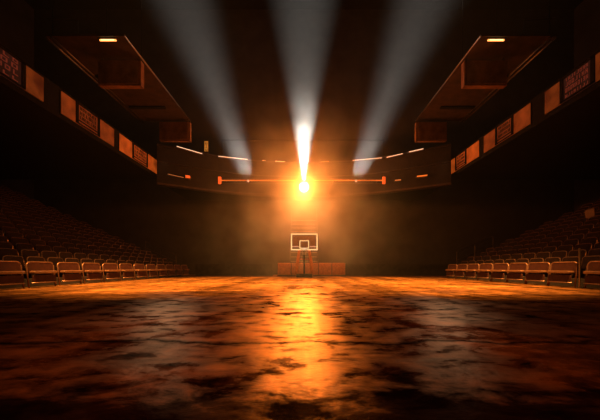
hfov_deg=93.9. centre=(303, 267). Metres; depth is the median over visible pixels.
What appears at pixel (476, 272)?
terrace
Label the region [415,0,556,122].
platform
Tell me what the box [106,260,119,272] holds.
chair
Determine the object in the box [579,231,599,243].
chair
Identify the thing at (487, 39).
strip light
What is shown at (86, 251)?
chair
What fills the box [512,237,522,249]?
chair
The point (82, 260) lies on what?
chair
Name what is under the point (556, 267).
chair
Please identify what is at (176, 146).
strip light
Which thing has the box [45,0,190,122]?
platform
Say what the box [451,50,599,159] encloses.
parapet
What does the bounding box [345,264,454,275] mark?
wall
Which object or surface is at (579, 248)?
post
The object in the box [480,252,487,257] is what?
chair
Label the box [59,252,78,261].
chair
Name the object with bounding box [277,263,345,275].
barrier
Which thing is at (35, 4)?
ceiling
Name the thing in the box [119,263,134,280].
chair
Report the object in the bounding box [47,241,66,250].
chair
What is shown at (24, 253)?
chair
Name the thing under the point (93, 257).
chair
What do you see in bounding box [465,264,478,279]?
chair
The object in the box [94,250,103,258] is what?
chair
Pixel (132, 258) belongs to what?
chair
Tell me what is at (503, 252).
chair
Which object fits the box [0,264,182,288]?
terrace
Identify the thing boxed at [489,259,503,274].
chair
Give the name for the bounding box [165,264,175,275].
chair
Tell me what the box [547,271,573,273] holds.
seat cushion
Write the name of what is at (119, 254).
chair
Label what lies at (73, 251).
chair
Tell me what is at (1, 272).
seat cushion
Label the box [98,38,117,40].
strip light
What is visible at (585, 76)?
banner sign
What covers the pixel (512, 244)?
chair
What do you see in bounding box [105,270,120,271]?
seat cushion
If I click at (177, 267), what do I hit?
chair
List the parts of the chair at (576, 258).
backrest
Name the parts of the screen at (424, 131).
post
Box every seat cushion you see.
[0,271,25,274]
[29,271,57,273]
[60,270,82,272]
[84,270,103,272]
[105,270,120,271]
[490,270,505,271]
[506,270,524,272]
[524,270,546,272]
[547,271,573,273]
[583,271,599,273]
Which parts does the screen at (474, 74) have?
post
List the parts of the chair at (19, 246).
backrest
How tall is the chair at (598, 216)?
0.830 m
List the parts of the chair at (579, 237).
backrest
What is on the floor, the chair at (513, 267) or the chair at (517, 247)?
the chair at (513, 267)
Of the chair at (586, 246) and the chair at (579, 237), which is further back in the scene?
the chair at (579, 237)
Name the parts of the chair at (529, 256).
backrest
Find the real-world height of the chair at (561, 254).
0.830 m
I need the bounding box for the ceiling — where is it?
[25,0,582,9]
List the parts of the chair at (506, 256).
backrest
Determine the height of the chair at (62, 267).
0.894 m
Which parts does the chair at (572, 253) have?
backrest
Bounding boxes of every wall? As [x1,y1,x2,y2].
[0,0,33,199]
[34,10,573,274]
[195,264,272,275]
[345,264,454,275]
[574,0,599,211]
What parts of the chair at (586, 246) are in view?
backrest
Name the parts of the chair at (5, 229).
backrest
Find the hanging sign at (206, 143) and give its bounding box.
[204,141,209,153]
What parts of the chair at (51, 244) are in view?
backrest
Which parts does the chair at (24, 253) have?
backrest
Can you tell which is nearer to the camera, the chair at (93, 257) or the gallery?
the chair at (93, 257)
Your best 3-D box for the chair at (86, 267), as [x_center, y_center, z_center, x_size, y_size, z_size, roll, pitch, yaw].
[-9.328,0.236,12.400,0.297,0.894,1.062,0,0,0]
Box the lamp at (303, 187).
[298,182,309,193]
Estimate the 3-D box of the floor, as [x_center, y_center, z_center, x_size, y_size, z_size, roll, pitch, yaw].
[0.000,0.850,12.500,54.000,0.300,31.000,0,0,0]
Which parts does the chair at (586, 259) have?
backrest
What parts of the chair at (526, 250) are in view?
backrest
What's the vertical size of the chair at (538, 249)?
0.830 m
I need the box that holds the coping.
[157,144,450,162]
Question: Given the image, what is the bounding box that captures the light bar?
[218,177,384,185]
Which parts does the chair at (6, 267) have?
backrest, panel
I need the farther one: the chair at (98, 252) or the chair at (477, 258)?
the chair at (477, 258)
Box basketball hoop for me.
[291,234,317,277]
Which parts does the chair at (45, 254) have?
backrest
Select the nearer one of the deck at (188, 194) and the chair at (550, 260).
the chair at (550, 260)
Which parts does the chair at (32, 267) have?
backrest, panel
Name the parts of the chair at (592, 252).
backrest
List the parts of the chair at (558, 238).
backrest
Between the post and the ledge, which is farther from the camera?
the ledge
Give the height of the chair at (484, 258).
0.830 m
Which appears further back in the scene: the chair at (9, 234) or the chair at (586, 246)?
the chair at (9, 234)
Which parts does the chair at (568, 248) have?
backrest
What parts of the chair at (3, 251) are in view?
backrest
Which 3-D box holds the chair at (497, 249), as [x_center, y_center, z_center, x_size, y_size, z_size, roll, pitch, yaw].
[12.091,-0.875,17.650,0.421,0.830,0.730,0,0,0]
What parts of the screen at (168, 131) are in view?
post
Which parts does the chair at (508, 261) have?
backrest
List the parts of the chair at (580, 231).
backrest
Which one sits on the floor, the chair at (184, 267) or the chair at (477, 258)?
the chair at (184, 267)
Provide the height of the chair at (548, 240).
0.830 m
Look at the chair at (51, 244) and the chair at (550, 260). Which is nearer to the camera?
the chair at (550, 260)
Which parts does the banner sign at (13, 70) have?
light panel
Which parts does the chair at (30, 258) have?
backrest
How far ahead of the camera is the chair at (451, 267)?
17.67 m
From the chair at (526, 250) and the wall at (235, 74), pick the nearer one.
the chair at (526, 250)
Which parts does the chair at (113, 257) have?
backrest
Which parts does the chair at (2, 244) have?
backrest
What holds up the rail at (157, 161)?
attached to the gallery
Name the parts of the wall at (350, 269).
rail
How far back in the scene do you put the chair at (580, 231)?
13.60 m
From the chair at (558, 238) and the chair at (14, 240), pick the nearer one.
the chair at (14, 240)
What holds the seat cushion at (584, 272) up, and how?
on the chair at (593, 267)
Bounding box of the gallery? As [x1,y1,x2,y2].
[157,146,450,193]
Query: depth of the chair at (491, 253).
17.24 m
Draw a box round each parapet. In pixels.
[0,44,156,159]
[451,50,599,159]
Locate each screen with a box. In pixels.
[98,58,143,88]
[159,119,191,141]
[415,119,446,141]
[461,57,506,88]
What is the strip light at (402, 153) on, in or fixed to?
attached to the coping
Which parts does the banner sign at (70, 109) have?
light panel, light panel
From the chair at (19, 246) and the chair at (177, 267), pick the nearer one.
the chair at (19, 246)
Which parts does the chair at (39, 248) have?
backrest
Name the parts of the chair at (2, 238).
backrest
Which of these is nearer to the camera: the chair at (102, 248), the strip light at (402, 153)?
the chair at (102, 248)
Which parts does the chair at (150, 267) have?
backrest, panel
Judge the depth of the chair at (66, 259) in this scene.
12.54 m
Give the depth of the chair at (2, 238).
11.45 m
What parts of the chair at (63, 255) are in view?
backrest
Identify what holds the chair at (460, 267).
on the floor
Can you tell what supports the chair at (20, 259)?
on the terrace at (60, 274)
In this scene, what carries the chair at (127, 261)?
on the terrace at (60, 274)
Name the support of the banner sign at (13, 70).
attached to the parapet at (51, 90)
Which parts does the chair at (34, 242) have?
backrest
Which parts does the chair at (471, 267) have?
panel, backrest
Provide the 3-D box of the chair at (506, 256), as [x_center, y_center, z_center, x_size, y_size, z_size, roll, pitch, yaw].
[10.810,-0.295,15.250,0.421,0.830,0.730,0,0,0]
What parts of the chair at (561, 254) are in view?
backrest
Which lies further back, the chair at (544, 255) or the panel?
the panel
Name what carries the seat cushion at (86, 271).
on the chair at (86, 267)
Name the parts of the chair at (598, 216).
backrest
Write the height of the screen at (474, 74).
1.650 m
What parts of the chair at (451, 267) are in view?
backrest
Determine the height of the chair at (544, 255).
0.830 m
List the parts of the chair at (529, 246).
backrest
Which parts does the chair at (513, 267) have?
panel, backrest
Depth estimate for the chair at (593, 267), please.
9.03 m
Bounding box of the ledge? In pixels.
[157,182,450,196]
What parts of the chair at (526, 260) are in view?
backrest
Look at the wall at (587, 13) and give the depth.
26.76 m
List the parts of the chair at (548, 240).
backrest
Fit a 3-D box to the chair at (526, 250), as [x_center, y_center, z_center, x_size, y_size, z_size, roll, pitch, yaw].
[11.450,-0.585,14.850,0.421,0.830,0.730,0,0,0]
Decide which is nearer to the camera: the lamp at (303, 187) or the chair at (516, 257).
the chair at (516, 257)
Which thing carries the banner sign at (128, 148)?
attached to the parapet at (51, 90)
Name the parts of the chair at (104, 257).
backrest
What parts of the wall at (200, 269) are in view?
rail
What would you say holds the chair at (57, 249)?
on the terrace at (60, 274)
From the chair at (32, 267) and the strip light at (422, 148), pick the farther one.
the strip light at (422, 148)
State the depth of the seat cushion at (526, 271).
11.10 m
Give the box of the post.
[575,248,583,287]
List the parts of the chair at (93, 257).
backrest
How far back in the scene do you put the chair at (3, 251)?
10.42 m
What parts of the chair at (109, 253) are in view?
backrest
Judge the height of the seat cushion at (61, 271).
0.100 m
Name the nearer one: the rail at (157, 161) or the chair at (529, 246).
the chair at (529, 246)
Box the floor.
[0,275,599,419]
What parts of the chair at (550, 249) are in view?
backrest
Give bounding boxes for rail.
[157,161,450,176]
[456,236,493,263]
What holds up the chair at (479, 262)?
on the terrace at (476, 272)
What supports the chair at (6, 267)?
on the floor
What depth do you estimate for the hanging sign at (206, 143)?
22.98 m
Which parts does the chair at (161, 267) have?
backrest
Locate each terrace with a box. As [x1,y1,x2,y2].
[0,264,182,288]
[449,271,599,288]
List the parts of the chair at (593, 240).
backrest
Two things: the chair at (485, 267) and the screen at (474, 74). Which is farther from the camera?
the screen at (474, 74)
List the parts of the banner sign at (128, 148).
light panel, light panel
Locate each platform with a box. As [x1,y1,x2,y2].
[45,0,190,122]
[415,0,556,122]
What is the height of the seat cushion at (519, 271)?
0.100 m
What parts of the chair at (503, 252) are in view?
backrest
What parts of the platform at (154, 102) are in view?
hanger rod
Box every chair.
[0,236,15,248]
[0,241,20,255]
[0,248,26,270]
[0,261,25,287]
[2,226,24,237]
[2,255,31,278]
[6,231,29,243]
[11,237,34,249]
[15,243,40,256]
[21,249,46,262]
[25,261,57,287]
[27,256,51,275]
[30,239,51,250]
[35,245,57,256]
[41,251,63,261]
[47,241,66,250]
[47,257,69,274]
[53,246,72,257]
[57,262,82,284]
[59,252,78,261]
[62,242,80,251]
[65,258,84,275]
[68,247,86,257]
[74,253,86,265]
[80,259,98,275]
[82,249,92,258]
[82,263,103,283]
[88,254,101,269]
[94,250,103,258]
[94,259,110,274]
[99,246,110,259]
[100,254,109,262]
[102,263,120,281]
[105,251,116,263]
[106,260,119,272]
[111,255,119,262]
[114,251,126,263]
[117,260,125,274]
[118,248,128,259]
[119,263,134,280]
[120,256,127,261]
[126,260,138,273]
[129,256,136,263]
[133,264,147,279]
[145,264,157,278]
[156,264,166,276]
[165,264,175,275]
[174,265,182,276]
[181,265,188,275]
[445,264,456,278]
[454,264,467,278]
[464,261,475,273]
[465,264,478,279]
[471,260,483,271]
[474,256,481,260]
[476,263,492,280]
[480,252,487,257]
[482,256,490,262]
[488,251,496,256]
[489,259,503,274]
[490,247,502,259]
[490,263,508,281]
[491,255,499,260]
[493,250,505,264]
[499,259,515,272]
[500,246,511,258]
[500,254,510,262]
[506,263,527,283]
[507,249,516,255]
[509,241,517,248]
[510,245,522,258]
[510,258,528,273]
[511,254,521,261]
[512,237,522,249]
[518,248,528,258]
[523,253,535,262]
[523,258,543,275]
[524,243,534,251]
[524,262,550,284]
[529,242,547,251]
[529,247,541,257]
[535,237,552,246]
[536,246,556,256]
[536,252,549,259]
[538,257,560,274]
[542,241,561,250]
[544,251,566,261]
[547,261,577,286]
[548,236,567,244]
[551,245,572,256]
[555,256,578,277]
[557,239,578,250]
[561,249,586,261]
[563,234,583,243]
[567,243,591,255]
[568,229,588,238]
[573,237,597,248]
[574,256,599,278]
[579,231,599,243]
[581,248,599,270]
[583,215,599,224]
[583,261,599,287]
[586,242,599,255]
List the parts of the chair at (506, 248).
backrest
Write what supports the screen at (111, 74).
hanging from the platform at (154, 102)
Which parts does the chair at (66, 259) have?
backrest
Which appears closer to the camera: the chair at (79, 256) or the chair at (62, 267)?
the chair at (62, 267)
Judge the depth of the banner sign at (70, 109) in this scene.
15.25 m
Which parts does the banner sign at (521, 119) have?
light panel, light panel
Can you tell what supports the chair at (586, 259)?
on the terrace at (476, 272)
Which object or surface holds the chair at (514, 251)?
on the terrace at (476, 272)
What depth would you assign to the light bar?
24.18 m
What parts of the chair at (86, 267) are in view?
backrest, panel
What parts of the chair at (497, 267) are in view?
panel, backrest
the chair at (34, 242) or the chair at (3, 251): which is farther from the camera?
the chair at (34, 242)
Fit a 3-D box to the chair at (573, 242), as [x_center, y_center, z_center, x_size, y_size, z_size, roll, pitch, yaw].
[12.091,-0.875,12.850,0.421,0.830,0.730,0,0,0]
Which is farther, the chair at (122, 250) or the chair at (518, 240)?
the chair at (122, 250)
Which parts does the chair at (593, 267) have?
panel, backrest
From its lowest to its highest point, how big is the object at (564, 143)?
0.250 m
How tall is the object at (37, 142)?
0.250 m
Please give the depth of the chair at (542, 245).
14.37 m
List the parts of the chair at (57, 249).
backrest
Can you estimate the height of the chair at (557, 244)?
0.830 m
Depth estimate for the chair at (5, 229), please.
12.86 m
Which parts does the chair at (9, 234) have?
backrest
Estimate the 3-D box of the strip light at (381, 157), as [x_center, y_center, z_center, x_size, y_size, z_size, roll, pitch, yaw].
[5.527,-9.479,24.645,2.653,0.190,0.244,0,0,18]
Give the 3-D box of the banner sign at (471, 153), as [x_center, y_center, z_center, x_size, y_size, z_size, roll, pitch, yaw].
[11.930,-8.135,21.150,0.140,1.190,4.100,0,0,0]
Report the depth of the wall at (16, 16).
26.57 m
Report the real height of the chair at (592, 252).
0.830 m
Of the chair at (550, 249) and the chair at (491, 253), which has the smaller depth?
the chair at (550, 249)
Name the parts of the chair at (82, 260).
backrest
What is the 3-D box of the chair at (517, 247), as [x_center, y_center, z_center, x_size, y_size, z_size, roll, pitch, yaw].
[12.091,-0.875,16.050,0.421,0.830,0.730,0,0,0]
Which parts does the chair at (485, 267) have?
panel, backrest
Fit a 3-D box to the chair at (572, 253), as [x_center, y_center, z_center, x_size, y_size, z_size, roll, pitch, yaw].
[10.810,-0.295,11.250,0.421,0.830,0.730,0,0,0]
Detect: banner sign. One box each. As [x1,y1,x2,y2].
[0,45,43,102]
[60,90,113,147]
[118,132,156,174]
[451,140,479,174]
[484,102,531,153]
[545,52,599,115]
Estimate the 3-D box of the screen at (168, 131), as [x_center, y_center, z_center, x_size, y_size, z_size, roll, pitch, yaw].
[-10.357,-11.025,22.575,2.465,1.750,0.490,0,0,0]
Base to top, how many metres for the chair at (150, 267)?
0.894 m
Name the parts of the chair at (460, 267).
panel, backrest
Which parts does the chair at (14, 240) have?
backrest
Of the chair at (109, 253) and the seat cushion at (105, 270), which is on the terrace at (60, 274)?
the chair at (109, 253)
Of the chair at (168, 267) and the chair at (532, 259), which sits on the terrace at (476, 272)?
the chair at (532, 259)
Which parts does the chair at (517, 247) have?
backrest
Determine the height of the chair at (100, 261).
0.830 m
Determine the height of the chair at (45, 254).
0.830 m
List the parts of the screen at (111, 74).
post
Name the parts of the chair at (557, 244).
backrest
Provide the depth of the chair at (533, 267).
11.16 m
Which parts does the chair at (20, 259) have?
backrest, frame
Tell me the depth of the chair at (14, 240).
12.00 m
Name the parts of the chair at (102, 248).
backrest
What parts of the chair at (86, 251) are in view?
backrest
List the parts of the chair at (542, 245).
backrest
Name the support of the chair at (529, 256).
on the terrace at (476, 272)
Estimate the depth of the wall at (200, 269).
23.20 m
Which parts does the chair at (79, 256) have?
backrest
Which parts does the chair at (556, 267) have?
panel, backrest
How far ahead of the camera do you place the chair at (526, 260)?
13.22 m
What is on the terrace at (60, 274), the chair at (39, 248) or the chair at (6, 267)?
the chair at (39, 248)
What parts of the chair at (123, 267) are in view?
backrest, panel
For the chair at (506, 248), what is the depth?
16.83 m
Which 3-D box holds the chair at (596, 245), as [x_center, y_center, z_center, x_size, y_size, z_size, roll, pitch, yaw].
[11.450,-0.585,10.850,0.421,0.830,0.730,0,0,0]
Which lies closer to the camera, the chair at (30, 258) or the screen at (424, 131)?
the chair at (30, 258)
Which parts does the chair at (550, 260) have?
backrest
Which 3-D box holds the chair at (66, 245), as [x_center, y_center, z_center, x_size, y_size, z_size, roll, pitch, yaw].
[-12.091,-0.875,14.590,0.421,0.830,0.730,0,0,0]
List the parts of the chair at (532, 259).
backrest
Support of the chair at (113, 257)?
on the terrace at (60, 274)
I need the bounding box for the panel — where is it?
[585,208,594,220]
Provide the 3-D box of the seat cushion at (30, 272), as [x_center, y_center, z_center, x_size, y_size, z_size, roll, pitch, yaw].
[-9.280,0.165,10.000,0.200,0.100,0.900,0,0,0]
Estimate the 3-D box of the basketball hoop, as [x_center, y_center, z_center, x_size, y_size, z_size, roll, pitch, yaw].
[0.020,-0.840,20.012,1.860,3.080,1.876,0,0,0]
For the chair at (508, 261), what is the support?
on the terrace at (476, 272)
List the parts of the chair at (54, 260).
backrest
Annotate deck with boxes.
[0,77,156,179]
[167,187,440,199]
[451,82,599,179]
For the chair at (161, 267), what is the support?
on the floor
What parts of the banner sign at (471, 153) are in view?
light panel, light panel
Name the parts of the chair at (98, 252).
backrest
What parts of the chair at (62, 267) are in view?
backrest, panel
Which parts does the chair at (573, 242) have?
backrest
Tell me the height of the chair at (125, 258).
0.830 m
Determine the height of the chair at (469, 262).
0.830 m
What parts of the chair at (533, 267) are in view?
panel, backrest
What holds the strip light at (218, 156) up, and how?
attached to the coping
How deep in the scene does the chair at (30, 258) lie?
10.81 m
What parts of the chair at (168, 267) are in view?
backrest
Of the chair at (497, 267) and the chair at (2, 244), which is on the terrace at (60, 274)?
the chair at (2, 244)
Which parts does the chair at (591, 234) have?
backrest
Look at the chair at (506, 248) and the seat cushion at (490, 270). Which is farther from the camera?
the chair at (506, 248)
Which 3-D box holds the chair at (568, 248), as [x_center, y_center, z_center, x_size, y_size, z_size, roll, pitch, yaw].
[11.450,-0.585,12.450,0.421,0.830,0.730,0,0,0]
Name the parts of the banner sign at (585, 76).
light panel, light panel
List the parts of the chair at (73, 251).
backrest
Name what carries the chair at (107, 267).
on the floor
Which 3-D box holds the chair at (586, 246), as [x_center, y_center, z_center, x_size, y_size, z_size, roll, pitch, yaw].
[11.450,-0.585,11.650,0.421,0.830,0.730,0,0,0]
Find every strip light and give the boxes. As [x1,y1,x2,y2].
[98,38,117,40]
[176,146,203,155]
[218,156,247,160]
[352,157,381,161]
[385,153,402,158]
[408,148,423,153]
[486,38,505,40]
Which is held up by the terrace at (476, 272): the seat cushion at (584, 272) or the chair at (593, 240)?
the chair at (593, 240)
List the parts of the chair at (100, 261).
backrest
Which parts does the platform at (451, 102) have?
hanger rod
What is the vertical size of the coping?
0.110 m
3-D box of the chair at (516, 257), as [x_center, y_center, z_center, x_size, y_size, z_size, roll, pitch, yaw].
[10.810,-0.295,14.450,0.421,0.830,0.730,0,0,0]
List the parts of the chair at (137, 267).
backrest, panel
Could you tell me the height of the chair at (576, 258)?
0.830 m
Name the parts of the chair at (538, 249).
backrest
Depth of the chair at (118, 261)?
15.66 m
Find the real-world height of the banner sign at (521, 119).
1.190 m
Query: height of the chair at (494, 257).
0.830 m
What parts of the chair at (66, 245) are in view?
backrest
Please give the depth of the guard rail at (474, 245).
19.03 m
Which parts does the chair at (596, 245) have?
backrest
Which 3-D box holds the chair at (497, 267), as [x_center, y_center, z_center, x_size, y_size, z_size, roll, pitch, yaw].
[9.328,0.236,13.405,0.297,0.894,1.062,0,0,0]
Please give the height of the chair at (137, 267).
0.894 m
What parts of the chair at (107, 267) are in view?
backrest, panel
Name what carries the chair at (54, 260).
on the terrace at (60, 274)
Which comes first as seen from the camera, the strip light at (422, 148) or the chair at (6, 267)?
the chair at (6, 267)
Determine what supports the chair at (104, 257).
on the terrace at (60, 274)

